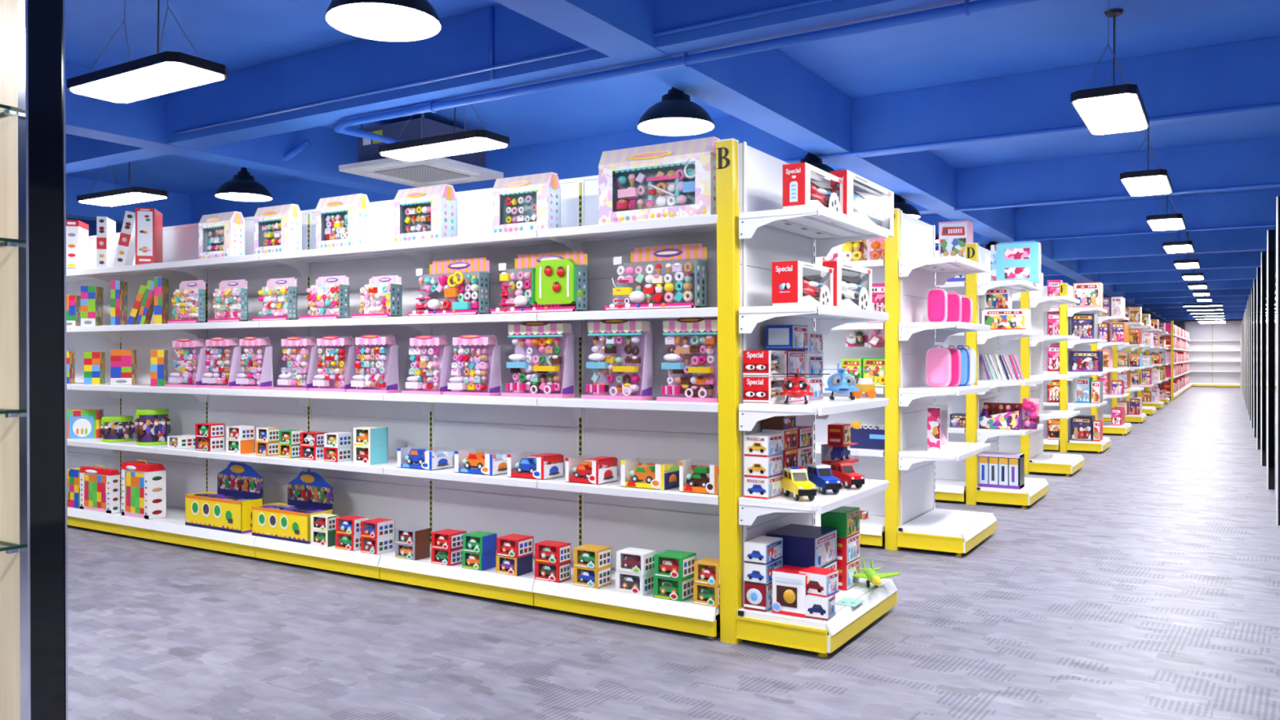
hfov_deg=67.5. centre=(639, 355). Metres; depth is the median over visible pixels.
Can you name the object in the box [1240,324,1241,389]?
wall
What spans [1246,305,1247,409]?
wall
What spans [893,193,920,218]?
pendant lamp
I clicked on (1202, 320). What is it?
lamp
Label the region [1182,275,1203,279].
diffuser
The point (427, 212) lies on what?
box
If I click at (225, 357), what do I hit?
toy shop playset
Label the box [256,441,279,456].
box
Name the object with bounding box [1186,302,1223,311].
lamp
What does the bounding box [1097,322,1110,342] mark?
toy box
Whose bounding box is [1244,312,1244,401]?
wall
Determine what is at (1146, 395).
toy box
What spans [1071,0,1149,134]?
lamp
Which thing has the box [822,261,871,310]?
box
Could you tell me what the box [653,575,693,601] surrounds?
box
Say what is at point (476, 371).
toy shop playset
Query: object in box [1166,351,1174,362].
carton
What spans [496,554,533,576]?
box
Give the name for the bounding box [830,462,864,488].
toy car
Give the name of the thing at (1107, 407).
shelf rack
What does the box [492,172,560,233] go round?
box
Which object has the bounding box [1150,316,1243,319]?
beam
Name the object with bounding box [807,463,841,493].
toy car
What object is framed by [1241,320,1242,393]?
wall
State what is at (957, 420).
toy box
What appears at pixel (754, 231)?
shelf unit
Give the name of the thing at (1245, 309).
wall
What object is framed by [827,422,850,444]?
toy box
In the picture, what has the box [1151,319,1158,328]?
toy box
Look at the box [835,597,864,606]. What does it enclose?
sheet
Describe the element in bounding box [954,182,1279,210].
ceiling pipe
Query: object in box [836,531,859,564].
toy box
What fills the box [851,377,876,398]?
toy truck
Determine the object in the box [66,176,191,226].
trim
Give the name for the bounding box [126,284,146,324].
box
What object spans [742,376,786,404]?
box
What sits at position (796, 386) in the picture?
helicopter
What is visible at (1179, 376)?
carton
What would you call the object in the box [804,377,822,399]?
toy box
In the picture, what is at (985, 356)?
picture book
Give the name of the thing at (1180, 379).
carton
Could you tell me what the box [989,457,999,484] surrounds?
book
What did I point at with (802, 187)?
box
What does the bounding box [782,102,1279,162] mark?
ceiling pipe
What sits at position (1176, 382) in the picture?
carton
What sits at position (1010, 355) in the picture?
picture book
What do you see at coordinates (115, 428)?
tub
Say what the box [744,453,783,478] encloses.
toy box
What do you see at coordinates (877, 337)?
toy
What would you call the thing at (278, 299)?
playset blister
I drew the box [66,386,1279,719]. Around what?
floor
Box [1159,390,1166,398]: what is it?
toy box
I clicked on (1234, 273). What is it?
beam
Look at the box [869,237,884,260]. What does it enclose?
toy
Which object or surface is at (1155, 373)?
toy box
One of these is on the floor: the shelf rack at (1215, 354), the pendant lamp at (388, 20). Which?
the shelf rack at (1215, 354)
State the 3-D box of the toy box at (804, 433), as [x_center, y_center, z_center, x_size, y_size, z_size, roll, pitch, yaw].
[0.766,0.399,4.705,0.116,0.096,0.170,0,0,32]
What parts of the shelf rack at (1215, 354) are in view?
panel, shelf, shelf, kick plate, shelf, shelf, shelf, shelf, kick plate, panel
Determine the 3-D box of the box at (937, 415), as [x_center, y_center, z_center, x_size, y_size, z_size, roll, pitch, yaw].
[2.030,0.489,6.507,0.126,0.300,0.216,0,0,32]
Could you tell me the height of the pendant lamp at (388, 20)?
0.601 m
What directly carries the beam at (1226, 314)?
attached to the ceiling
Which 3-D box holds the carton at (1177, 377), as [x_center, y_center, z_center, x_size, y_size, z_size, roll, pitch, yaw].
[19.436,0.969,34.482,0.206,0.348,0.900,0,0,32]
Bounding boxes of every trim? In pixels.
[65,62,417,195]
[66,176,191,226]
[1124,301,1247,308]
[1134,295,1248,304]
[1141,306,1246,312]
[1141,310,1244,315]
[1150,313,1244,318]
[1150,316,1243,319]
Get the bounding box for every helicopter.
[772,368,830,404]
[814,363,876,399]
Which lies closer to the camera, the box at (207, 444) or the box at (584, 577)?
the box at (584, 577)
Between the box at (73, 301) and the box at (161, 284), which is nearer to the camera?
the box at (161, 284)
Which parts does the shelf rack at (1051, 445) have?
kick plate, shelf, shelf, shelf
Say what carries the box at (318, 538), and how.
on the shelf rack at (615, 516)
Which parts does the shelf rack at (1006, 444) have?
shelf, shelf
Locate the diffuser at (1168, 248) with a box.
[1163,244,1193,253]
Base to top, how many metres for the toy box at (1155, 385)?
0.359 m
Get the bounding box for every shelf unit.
[715,137,897,657]
[884,208,996,556]
[965,242,1048,508]
[1020,272,1084,476]
[1059,282,1111,453]
[1090,313,1132,435]
[1111,320,1146,423]
[1125,325,1155,415]
[1137,324,1164,408]
[1145,320,1169,404]
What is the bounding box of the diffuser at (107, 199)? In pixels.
[79,192,166,206]
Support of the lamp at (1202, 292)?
hanging from the ceiling
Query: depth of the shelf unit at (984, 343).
8.36 m
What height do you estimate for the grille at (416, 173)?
0.005 m
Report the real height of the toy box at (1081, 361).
0.275 m
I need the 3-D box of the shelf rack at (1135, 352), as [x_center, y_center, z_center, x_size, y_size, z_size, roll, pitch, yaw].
[11.474,0.162,24.411,2.170,2.276,0.885,0,0,32]
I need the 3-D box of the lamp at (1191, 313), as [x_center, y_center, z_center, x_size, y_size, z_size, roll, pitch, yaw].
[17.525,-1.599,29.609,0.900,0.602,0.304,0,0,32]
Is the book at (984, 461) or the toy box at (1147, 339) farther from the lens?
the toy box at (1147, 339)
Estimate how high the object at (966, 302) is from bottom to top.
0.221 m
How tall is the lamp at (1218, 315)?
0.602 m
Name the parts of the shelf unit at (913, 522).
post, panel, kick plate, shelf, shelf, shelf, shelf, kick plate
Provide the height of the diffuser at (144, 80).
0.005 m
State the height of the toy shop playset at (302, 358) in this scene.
0.334 m
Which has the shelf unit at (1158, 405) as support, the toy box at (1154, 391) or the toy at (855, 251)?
the toy box at (1154, 391)
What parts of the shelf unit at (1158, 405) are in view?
post, kick plate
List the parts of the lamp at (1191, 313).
frame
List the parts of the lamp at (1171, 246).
frame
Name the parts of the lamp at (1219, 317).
frame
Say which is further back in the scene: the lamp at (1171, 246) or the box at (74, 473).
the lamp at (1171, 246)
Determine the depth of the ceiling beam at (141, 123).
7.25 m
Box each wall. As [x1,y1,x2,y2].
[1151,319,1242,384]
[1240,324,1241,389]
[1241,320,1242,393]
[1242,318,1243,395]
[1243,315,1244,398]
[1244,309,1246,404]
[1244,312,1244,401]
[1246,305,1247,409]
[1247,195,1279,525]
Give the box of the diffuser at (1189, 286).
[1188,285,1206,288]
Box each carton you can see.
[1163,337,1170,347]
[1163,365,1170,377]
[1163,382,1170,395]
[1164,323,1170,333]
[1166,351,1170,363]
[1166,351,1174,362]
[1167,364,1176,376]
[1169,381,1177,391]
[1173,364,1181,374]
[1173,378,1179,390]
[1174,377,1182,388]
[1177,338,1181,349]
[1177,377,1183,387]
[1178,363,1183,373]
[1178,376,1186,386]
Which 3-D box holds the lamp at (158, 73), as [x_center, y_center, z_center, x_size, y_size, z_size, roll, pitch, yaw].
[-2.370,-1.599,4.592,0.900,0.602,0.304,0,0,32]
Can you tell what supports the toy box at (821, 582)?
on the toy box at (818, 607)
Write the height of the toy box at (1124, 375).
0.359 m
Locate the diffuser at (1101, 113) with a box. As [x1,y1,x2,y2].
[1073,93,1146,134]
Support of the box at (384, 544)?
on the shelf rack at (615, 516)
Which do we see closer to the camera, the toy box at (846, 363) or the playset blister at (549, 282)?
the playset blister at (549, 282)
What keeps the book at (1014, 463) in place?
on the display box at (997, 469)
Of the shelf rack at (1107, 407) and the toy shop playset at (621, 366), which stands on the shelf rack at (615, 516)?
the toy shop playset at (621, 366)
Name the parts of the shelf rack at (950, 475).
kick plate, shelf, shelf, shelf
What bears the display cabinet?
on the floor
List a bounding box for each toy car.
[782,466,816,500]
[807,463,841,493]
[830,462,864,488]
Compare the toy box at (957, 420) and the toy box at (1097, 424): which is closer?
the toy box at (957, 420)
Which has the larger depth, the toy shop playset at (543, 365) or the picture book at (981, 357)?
the picture book at (981, 357)
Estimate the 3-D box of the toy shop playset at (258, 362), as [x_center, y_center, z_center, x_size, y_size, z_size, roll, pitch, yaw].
[-2.523,0.047,6.238,0.286,0.339,0.100,0,0,32]
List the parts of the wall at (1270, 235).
edge trim, panel, edge trim, panel, edge trim, panel, edge trim, edge trim, edge trim, edge trim, edge trim, panel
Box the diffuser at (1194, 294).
[1193,293,1209,295]
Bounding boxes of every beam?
[65,0,977,173]
[66,35,1279,235]
[492,0,1168,321]
[902,137,1279,214]
[917,188,1279,246]
[935,226,1275,260]
[1040,250,1266,275]
[1043,266,1260,285]
[1071,279,1253,292]
[1102,288,1250,298]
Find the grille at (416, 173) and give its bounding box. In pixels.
[374,164,469,182]
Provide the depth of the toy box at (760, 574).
4.30 m
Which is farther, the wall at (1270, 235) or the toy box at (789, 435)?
the wall at (1270, 235)
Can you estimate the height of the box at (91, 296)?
0.308 m
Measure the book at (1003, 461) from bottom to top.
0.232 m
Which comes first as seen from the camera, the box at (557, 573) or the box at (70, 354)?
the box at (557, 573)
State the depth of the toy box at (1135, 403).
18.43 m
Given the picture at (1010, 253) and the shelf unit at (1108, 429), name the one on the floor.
the shelf unit at (1108, 429)
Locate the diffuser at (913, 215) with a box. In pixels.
[907,214,919,217]
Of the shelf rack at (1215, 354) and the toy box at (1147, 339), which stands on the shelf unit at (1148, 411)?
the toy box at (1147, 339)
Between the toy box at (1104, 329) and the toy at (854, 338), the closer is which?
the toy at (854, 338)
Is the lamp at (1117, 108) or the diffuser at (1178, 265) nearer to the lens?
the lamp at (1117, 108)
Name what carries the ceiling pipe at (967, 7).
attached to the ceiling beam at (462, 44)
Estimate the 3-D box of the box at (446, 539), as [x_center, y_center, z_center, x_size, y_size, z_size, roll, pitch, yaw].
[-1.055,1.015,5.293,0.140,0.084,0.131,0,0,32]
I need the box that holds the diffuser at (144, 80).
[70,62,223,102]
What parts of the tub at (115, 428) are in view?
lid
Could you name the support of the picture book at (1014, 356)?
on the shelf unit at (984, 343)
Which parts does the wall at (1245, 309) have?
edge trim, panel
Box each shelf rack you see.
[66,175,719,637]
[815,239,884,547]
[935,250,965,503]
[998,292,1020,453]
[1043,285,1059,451]
[1076,343,1090,415]
[1103,321,1111,422]
[1133,325,1137,397]
[1155,333,1191,400]
[1184,320,1240,386]
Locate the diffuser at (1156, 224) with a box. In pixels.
[1147,218,1184,231]
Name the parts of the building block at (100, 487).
carry handle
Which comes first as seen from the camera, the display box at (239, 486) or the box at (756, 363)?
the box at (756, 363)
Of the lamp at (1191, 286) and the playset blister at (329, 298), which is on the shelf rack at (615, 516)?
the playset blister at (329, 298)
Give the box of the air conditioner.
[338,112,503,187]
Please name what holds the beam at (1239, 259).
attached to the ceiling
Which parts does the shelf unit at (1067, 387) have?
post, panel, kick plate, shelf, shelf, shelf, shelf, kick plate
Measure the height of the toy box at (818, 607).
0.096 m
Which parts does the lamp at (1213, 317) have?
frame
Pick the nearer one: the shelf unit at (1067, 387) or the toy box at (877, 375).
the toy box at (877, 375)
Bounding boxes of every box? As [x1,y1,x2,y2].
[66,220,88,271]
[66,294,80,326]
[66,351,75,383]
[66,408,103,438]
[66,469,70,506]
[70,467,79,508]
[80,285,103,326]
[84,351,105,384]
[96,216,115,267]
[111,280,127,324]
[111,349,136,385]
[113,210,135,266]
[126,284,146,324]
[135,207,162,264]
[136,280,154,324]
[151,349,168,386]
[154,276,168,324]
[167,434,195,448]
[185,462,263,533]
[195,422,224,437]
[195,436,224,451]
[198,211,245,259]
[226,425,254,440]
[226,439,254,453]
[251,471,333,543]
[253,204,302,254]
[256,426,279,442]
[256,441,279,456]
[278,444,300,457]
[279,429,302,444]
[299,445,324,460]
[300,431,325,446]
[311,512,339,532]
[311,529,335,546]
[315,193,370,248]
[324,431,352,448]
[324,446,351,462]
[335,515,368,535]
[335,533,360,551]
[353,426,387,446]
[353,444,387,465]
[360,517,395,538]
[360,535,394,554]
[393,183,457,242]
[395,525,430,546]
[395,542,430,560]
[397,445,453,470]
[431,528,466,550]
[431,546,462,565]
[454,448,506,475]
[462,530,497,553]
[462,550,496,570]
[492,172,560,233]
[496,533,533,558]
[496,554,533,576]
[506,451,563,479]
[534,540,570,564]
[534,560,570,582]
[564,454,617,484]
[573,543,611,569]
[573,564,611,588]
[598,136,719,224]
[615,571,653,595]
[616,546,656,575]
[620,457,679,490]
[653,549,696,579]
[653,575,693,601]
[679,458,719,494]
[693,557,719,586]
[693,582,719,607]
[742,350,786,377]
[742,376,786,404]
[744,432,783,457]
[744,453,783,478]
[744,474,783,498]
[744,535,782,564]
[744,557,782,585]
[744,582,772,611]
[761,427,797,449]
[762,415,795,430]
[765,324,808,350]
[766,524,837,568]
[771,564,807,617]
[772,260,833,306]
[778,350,804,376]
[778,375,804,402]
[782,162,843,225]
[782,447,797,471]
[795,426,812,448]
[797,332,822,354]
[797,445,812,467]
[799,566,838,597]
[801,355,822,377]
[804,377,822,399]
[805,593,835,620]
[821,442,858,462]
[821,460,858,467]
[821,506,859,537]
[821,560,837,569]
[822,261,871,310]
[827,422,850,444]
[829,169,893,236]
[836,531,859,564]
[837,556,859,590]
[841,358,862,383]
[849,420,884,449]
[862,357,884,387]
[867,283,884,323]
[927,404,948,451]
[938,220,973,282]
[950,413,965,427]
[977,451,1024,488]
[982,308,1031,330]
[984,287,1012,309]
[991,240,1040,283]
[1047,280,1062,307]
[1047,311,1059,335]
[1047,345,1059,371]
[1047,379,1059,402]
[1047,418,1059,439]
[1071,312,1097,339]
[1071,351,1102,372]
[1071,414,1095,440]
[1073,282,1102,308]
[1075,377,1092,403]
[1091,380,1102,403]
[1093,419,1102,441]
[1097,297,1111,316]
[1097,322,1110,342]
[1097,350,1112,368]
[1097,373,1111,394]
[1111,296,1124,315]
[1111,322,1128,342]
[1111,380,1124,395]
[1111,406,1124,425]
[1117,306,1129,322]
[1117,351,1128,366]
[1117,369,1130,388]
[1117,400,1129,414]
[1129,306,1141,322]
[1129,328,1140,344]
[1129,353,1142,366]
[1129,397,1142,415]
[1131,373,1140,384]
[1141,313,1150,325]
[1141,333,1153,346]
[1141,369,1151,385]
[1142,355,1151,365]
[1142,391,1151,402]
[1150,366,1158,369]
[1150,384,1158,391]
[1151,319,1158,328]
[1151,355,1161,364]
[1151,369,1159,382]
[1151,387,1159,402]
[1153,333,1159,346]
[1158,322,1164,331]
[1158,350,1166,364]
[1158,366,1165,379]
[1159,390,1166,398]
[1160,339,1165,347]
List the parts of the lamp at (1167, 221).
frame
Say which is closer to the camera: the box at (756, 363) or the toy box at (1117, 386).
the box at (756, 363)
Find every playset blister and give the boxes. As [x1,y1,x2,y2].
[167,280,205,323]
[207,279,248,322]
[252,277,297,320]
[299,275,349,319]
[351,275,401,318]
[408,257,489,316]
[489,249,587,314]
[604,243,706,310]
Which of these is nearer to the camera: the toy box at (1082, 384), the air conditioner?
the air conditioner
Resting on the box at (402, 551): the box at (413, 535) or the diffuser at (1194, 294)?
the box at (413, 535)
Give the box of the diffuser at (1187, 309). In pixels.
[1186,309,1222,311]
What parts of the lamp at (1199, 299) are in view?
frame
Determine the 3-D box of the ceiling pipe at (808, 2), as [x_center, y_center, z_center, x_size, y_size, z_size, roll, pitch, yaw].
[0.782,-1.560,4.213,9.500,0.024,0.024,0,0,32]
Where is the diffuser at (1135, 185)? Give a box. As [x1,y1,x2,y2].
[1121,175,1171,195]
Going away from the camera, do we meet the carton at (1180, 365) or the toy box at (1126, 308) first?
the toy box at (1126, 308)
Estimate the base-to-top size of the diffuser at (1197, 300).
0.005 m
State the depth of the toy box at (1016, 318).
8.29 m
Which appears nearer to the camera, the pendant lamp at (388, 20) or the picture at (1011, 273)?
the pendant lamp at (388, 20)
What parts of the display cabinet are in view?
edge trim, panel, edge trim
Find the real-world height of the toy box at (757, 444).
0.093 m
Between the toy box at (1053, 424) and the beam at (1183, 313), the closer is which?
the toy box at (1053, 424)
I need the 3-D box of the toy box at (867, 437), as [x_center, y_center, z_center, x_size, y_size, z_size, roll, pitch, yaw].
[1.629,0.544,6.654,0.286,0.190,0.206,0,0,32]
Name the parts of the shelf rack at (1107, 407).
kick plate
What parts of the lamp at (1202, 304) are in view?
frame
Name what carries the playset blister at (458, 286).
on the shelf rack at (615, 516)
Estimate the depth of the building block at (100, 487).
7.02 m
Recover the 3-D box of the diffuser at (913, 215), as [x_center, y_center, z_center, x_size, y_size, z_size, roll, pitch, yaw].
[2.417,-1.307,9.027,0.410,0.006,0.410,0,0,32]
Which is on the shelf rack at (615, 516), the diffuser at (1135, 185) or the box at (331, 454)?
the box at (331, 454)
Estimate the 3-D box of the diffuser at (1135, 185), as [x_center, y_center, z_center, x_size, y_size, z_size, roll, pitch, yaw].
[3.902,-1.300,7.369,0.283,0.005,0.878,0,0,32]
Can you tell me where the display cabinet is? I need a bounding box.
[0,0,68,719]
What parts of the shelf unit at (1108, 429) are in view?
post, panel, kick plate, shelf, shelf, shelf, shelf, kick plate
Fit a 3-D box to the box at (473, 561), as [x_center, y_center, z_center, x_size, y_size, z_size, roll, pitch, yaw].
[-0.870,1.098,5.173,0.136,0.090,0.122,0,0,32]
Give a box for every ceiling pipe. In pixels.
[173,0,833,134]
[283,138,311,161]
[333,0,1040,143]
[489,6,493,79]
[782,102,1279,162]
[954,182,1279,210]
[1013,223,1275,241]
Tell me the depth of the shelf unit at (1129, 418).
18.52 m
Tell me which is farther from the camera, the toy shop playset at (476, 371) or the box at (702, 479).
the toy shop playset at (476, 371)
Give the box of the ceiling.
[65,0,1279,216]
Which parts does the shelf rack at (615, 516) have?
shelf, shelf, shelf, shelf, panel, kick plate, shelf, shelf, shelf, shelf, panel, kick plate, shelf, shelf, shelf, shelf, panel, kick plate, shelf, shelf, shelf, shelf, panel, kick plate, shelf, shelf, shelf, shelf, panel, kick plate, shelf, shelf, shelf, shelf, panel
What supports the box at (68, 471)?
on the shelf rack at (615, 516)
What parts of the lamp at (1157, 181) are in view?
frame, power cord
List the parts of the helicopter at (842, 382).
rotor blade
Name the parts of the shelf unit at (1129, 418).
post, shelf, kick plate, shelf, shelf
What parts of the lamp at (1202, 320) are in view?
frame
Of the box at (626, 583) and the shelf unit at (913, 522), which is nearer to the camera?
the box at (626, 583)
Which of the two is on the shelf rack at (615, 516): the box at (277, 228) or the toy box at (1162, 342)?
the box at (277, 228)
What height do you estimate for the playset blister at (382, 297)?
0.250 m
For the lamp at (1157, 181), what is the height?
0.602 m
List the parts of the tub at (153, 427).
lid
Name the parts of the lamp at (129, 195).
frame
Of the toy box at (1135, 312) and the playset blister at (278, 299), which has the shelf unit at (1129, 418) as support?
the toy box at (1135, 312)
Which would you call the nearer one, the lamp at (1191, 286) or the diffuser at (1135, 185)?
the diffuser at (1135, 185)
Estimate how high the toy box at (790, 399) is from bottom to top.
0.119 m
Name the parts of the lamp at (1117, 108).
frame, power cord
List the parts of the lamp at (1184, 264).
frame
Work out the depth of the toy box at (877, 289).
6.54 m
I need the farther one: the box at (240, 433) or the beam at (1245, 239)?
the beam at (1245, 239)
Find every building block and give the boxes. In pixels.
[79,464,119,513]
[120,459,166,519]
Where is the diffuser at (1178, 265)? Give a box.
[1174,262,1199,268]
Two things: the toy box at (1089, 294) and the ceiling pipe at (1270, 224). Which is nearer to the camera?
the ceiling pipe at (1270, 224)
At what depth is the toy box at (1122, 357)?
18.55 m
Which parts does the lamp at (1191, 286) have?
frame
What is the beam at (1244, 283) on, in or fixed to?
attached to the ceiling
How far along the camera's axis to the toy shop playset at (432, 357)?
5.43 m
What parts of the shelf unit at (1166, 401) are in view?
post, kick plate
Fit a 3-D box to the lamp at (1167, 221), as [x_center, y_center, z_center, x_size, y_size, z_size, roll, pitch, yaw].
[5.243,-1.599,9.538,0.304,0.602,0.900,0,0,32]
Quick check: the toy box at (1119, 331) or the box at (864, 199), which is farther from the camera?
the toy box at (1119, 331)
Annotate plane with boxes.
[853,556,900,587]
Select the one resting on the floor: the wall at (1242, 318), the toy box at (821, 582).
the wall at (1242, 318)
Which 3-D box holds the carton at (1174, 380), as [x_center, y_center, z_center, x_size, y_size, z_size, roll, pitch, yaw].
[17.779,0.967,31.803,0.206,0.353,0.900,0,0,32]
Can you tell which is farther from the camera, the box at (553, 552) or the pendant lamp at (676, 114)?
the pendant lamp at (676, 114)
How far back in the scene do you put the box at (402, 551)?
5.39 m
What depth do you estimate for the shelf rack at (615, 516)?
5.63 m
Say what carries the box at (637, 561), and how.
on the box at (626, 583)
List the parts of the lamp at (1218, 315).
frame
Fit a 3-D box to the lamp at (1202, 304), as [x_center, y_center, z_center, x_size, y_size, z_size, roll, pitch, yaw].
[14.791,-1.599,25.185,0.900,0.602,0.304,0,0,32]
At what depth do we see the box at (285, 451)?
6.00 m
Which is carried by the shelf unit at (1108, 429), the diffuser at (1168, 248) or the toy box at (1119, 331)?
the toy box at (1119, 331)
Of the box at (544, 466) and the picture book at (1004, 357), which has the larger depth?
the picture book at (1004, 357)
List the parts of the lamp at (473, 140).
frame, power cord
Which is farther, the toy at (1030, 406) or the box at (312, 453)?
the toy at (1030, 406)
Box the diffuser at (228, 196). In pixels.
[217,192,270,200]
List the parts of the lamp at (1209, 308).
frame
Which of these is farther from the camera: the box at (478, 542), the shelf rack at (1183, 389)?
the shelf rack at (1183, 389)
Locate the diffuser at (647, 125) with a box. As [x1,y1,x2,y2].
[640,117,711,133]
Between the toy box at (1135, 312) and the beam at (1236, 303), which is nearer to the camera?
the toy box at (1135, 312)
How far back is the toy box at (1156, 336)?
23.36 m
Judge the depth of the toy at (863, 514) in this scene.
6.74 m
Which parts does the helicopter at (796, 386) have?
rotor blade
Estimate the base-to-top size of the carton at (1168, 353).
0.335 m
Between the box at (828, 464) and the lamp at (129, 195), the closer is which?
the box at (828, 464)
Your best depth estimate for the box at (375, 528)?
5.56 m
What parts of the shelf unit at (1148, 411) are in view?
post, panel, shelf, kick plate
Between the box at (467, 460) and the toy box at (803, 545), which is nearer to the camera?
the toy box at (803, 545)
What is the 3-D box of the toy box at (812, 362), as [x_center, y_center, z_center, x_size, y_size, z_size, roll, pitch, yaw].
[0.817,0.051,4.749,0.126,0.109,0.202,0,0,32]
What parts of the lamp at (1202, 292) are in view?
frame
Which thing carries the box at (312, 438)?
on the box at (312, 453)
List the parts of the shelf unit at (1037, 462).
post, panel, kick plate, shelf, shelf, shelf, shelf, kick plate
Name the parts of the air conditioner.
panel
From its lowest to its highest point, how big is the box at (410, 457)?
0.110 m
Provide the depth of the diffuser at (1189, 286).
18.09 m
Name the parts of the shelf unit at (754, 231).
post, panel, kick plate, shelf, shelf, shelf, shelf, kick plate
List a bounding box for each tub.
[100,415,134,442]
[134,408,170,444]
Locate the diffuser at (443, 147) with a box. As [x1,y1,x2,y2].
[381,137,506,160]
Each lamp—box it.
[66,0,226,102]
[76,160,168,206]
[214,167,272,201]
[324,0,441,41]
[378,104,509,160]
[636,86,715,136]
[800,152,834,179]
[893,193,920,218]
[935,232,973,243]
[983,241,998,250]
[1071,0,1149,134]
[1120,127,1173,195]
[1146,195,1186,231]
[1162,231,1194,253]
[1173,231,1199,268]
[1182,257,1204,279]
[1182,297,1222,306]
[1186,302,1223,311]
[1187,269,1207,288]
[1190,306,1224,314]
[1192,280,1209,295]
[1192,306,1224,316]
[1195,313,1225,319]
[1196,289,1212,301]
[1197,319,1225,321]
[1199,320,1226,322]
[1200,316,1226,323]
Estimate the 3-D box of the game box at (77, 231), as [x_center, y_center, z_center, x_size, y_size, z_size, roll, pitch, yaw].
[-4.400,-0.843,7.484,0.098,0.395,0.263,0,0,-15]
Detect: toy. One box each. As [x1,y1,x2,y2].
[822,251,838,262]
[841,239,866,262]
[845,329,867,346]
[859,510,867,519]
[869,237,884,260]
[869,328,884,347]
[1022,398,1039,429]
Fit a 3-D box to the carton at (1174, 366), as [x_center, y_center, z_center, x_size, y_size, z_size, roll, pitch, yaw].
[16.675,0.464,30.016,0.206,0.351,0.900,0,0,32]
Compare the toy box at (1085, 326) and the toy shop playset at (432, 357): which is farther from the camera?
the toy box at (1085, 326)
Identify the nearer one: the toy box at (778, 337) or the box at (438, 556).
the toy box at (778, 337)
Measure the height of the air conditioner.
0.416 m
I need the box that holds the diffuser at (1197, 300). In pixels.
[1196,299,1211,301]
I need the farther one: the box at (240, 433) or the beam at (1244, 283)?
the beam at (1244, 283)
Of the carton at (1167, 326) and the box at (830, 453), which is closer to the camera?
the box at (830, 453)
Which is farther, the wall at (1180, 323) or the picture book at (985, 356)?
the wall at (1180, 323)
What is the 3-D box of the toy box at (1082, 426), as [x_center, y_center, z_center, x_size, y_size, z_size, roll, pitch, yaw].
[6.030,0.982,13.040,0.263,0.323,0.356,0,0,32]
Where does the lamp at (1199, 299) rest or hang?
hanging from the ceiling
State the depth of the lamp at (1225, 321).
37.20 m
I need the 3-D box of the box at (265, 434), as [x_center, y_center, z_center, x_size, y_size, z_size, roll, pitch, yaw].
[-2.386,0.506,6.146,0.115,0.088,0.093,0,0,32]
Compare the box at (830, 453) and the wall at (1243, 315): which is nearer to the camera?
the box at (830, 453)
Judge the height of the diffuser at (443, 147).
0.005 m
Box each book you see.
[978,456,989,484]
[980,354,990,379]
[983,355,995,379]
[988,355,999,379]
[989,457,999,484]
[994,354,1004,379]
[998,355,1009,379]
[999,457,1008,485]
[1002,355,1014,379]
[1008,354,1018,380]
[1008,457,1019,485]
[1012,355,1024,380]
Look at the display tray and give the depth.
8.36 m
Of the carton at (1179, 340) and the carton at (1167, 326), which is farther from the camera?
the carton at (1179, 340)
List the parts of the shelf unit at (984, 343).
post, panel, kick plate, shelf, shelf, shelf, shelf, kick plate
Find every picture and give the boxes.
[744,588,765,609]
[771,576,801,611]
[851,420,884,439]
[1004,248,1030,259]
[1004,266,1030,279]
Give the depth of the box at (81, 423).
7.40 m
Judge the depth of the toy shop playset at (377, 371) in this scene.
5.65 m
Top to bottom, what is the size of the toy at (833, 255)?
0.098 m
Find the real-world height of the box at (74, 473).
0.292 m
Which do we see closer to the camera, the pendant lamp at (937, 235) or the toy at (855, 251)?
the toy at (855, 251)
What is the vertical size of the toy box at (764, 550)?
0.089 m
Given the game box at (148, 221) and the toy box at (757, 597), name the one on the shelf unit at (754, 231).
the toy box at (757, 597)
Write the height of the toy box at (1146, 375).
0.331 m
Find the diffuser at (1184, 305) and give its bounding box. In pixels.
[1183,305,1222,306]
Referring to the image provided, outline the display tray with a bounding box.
[979,402,1022,430]
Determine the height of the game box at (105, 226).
0.388 m
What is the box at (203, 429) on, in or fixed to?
on the box at (207, 444)
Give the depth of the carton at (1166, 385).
27.84 m
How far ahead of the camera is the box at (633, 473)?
4.64 m
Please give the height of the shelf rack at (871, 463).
2.276 m
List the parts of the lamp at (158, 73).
frame, power cord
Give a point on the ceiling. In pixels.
(1042, 35)
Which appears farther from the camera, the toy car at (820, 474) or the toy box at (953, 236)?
the toy box at (953, 236)
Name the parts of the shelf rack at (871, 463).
shelf, shelf, shelf, shelf, kick plate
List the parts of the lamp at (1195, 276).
frame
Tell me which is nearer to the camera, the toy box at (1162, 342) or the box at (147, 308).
the box at (147, 308)
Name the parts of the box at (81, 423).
lid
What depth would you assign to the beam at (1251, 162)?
9.02 m
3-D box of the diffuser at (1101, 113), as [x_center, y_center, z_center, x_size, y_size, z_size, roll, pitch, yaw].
[2.562,-1.300,5.200,0.283,0.005,0.878,0,0,32]
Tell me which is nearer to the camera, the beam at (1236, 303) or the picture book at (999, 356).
the picture book at (999, 356)
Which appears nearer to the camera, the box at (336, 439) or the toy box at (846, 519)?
the toy box at (846, 519)

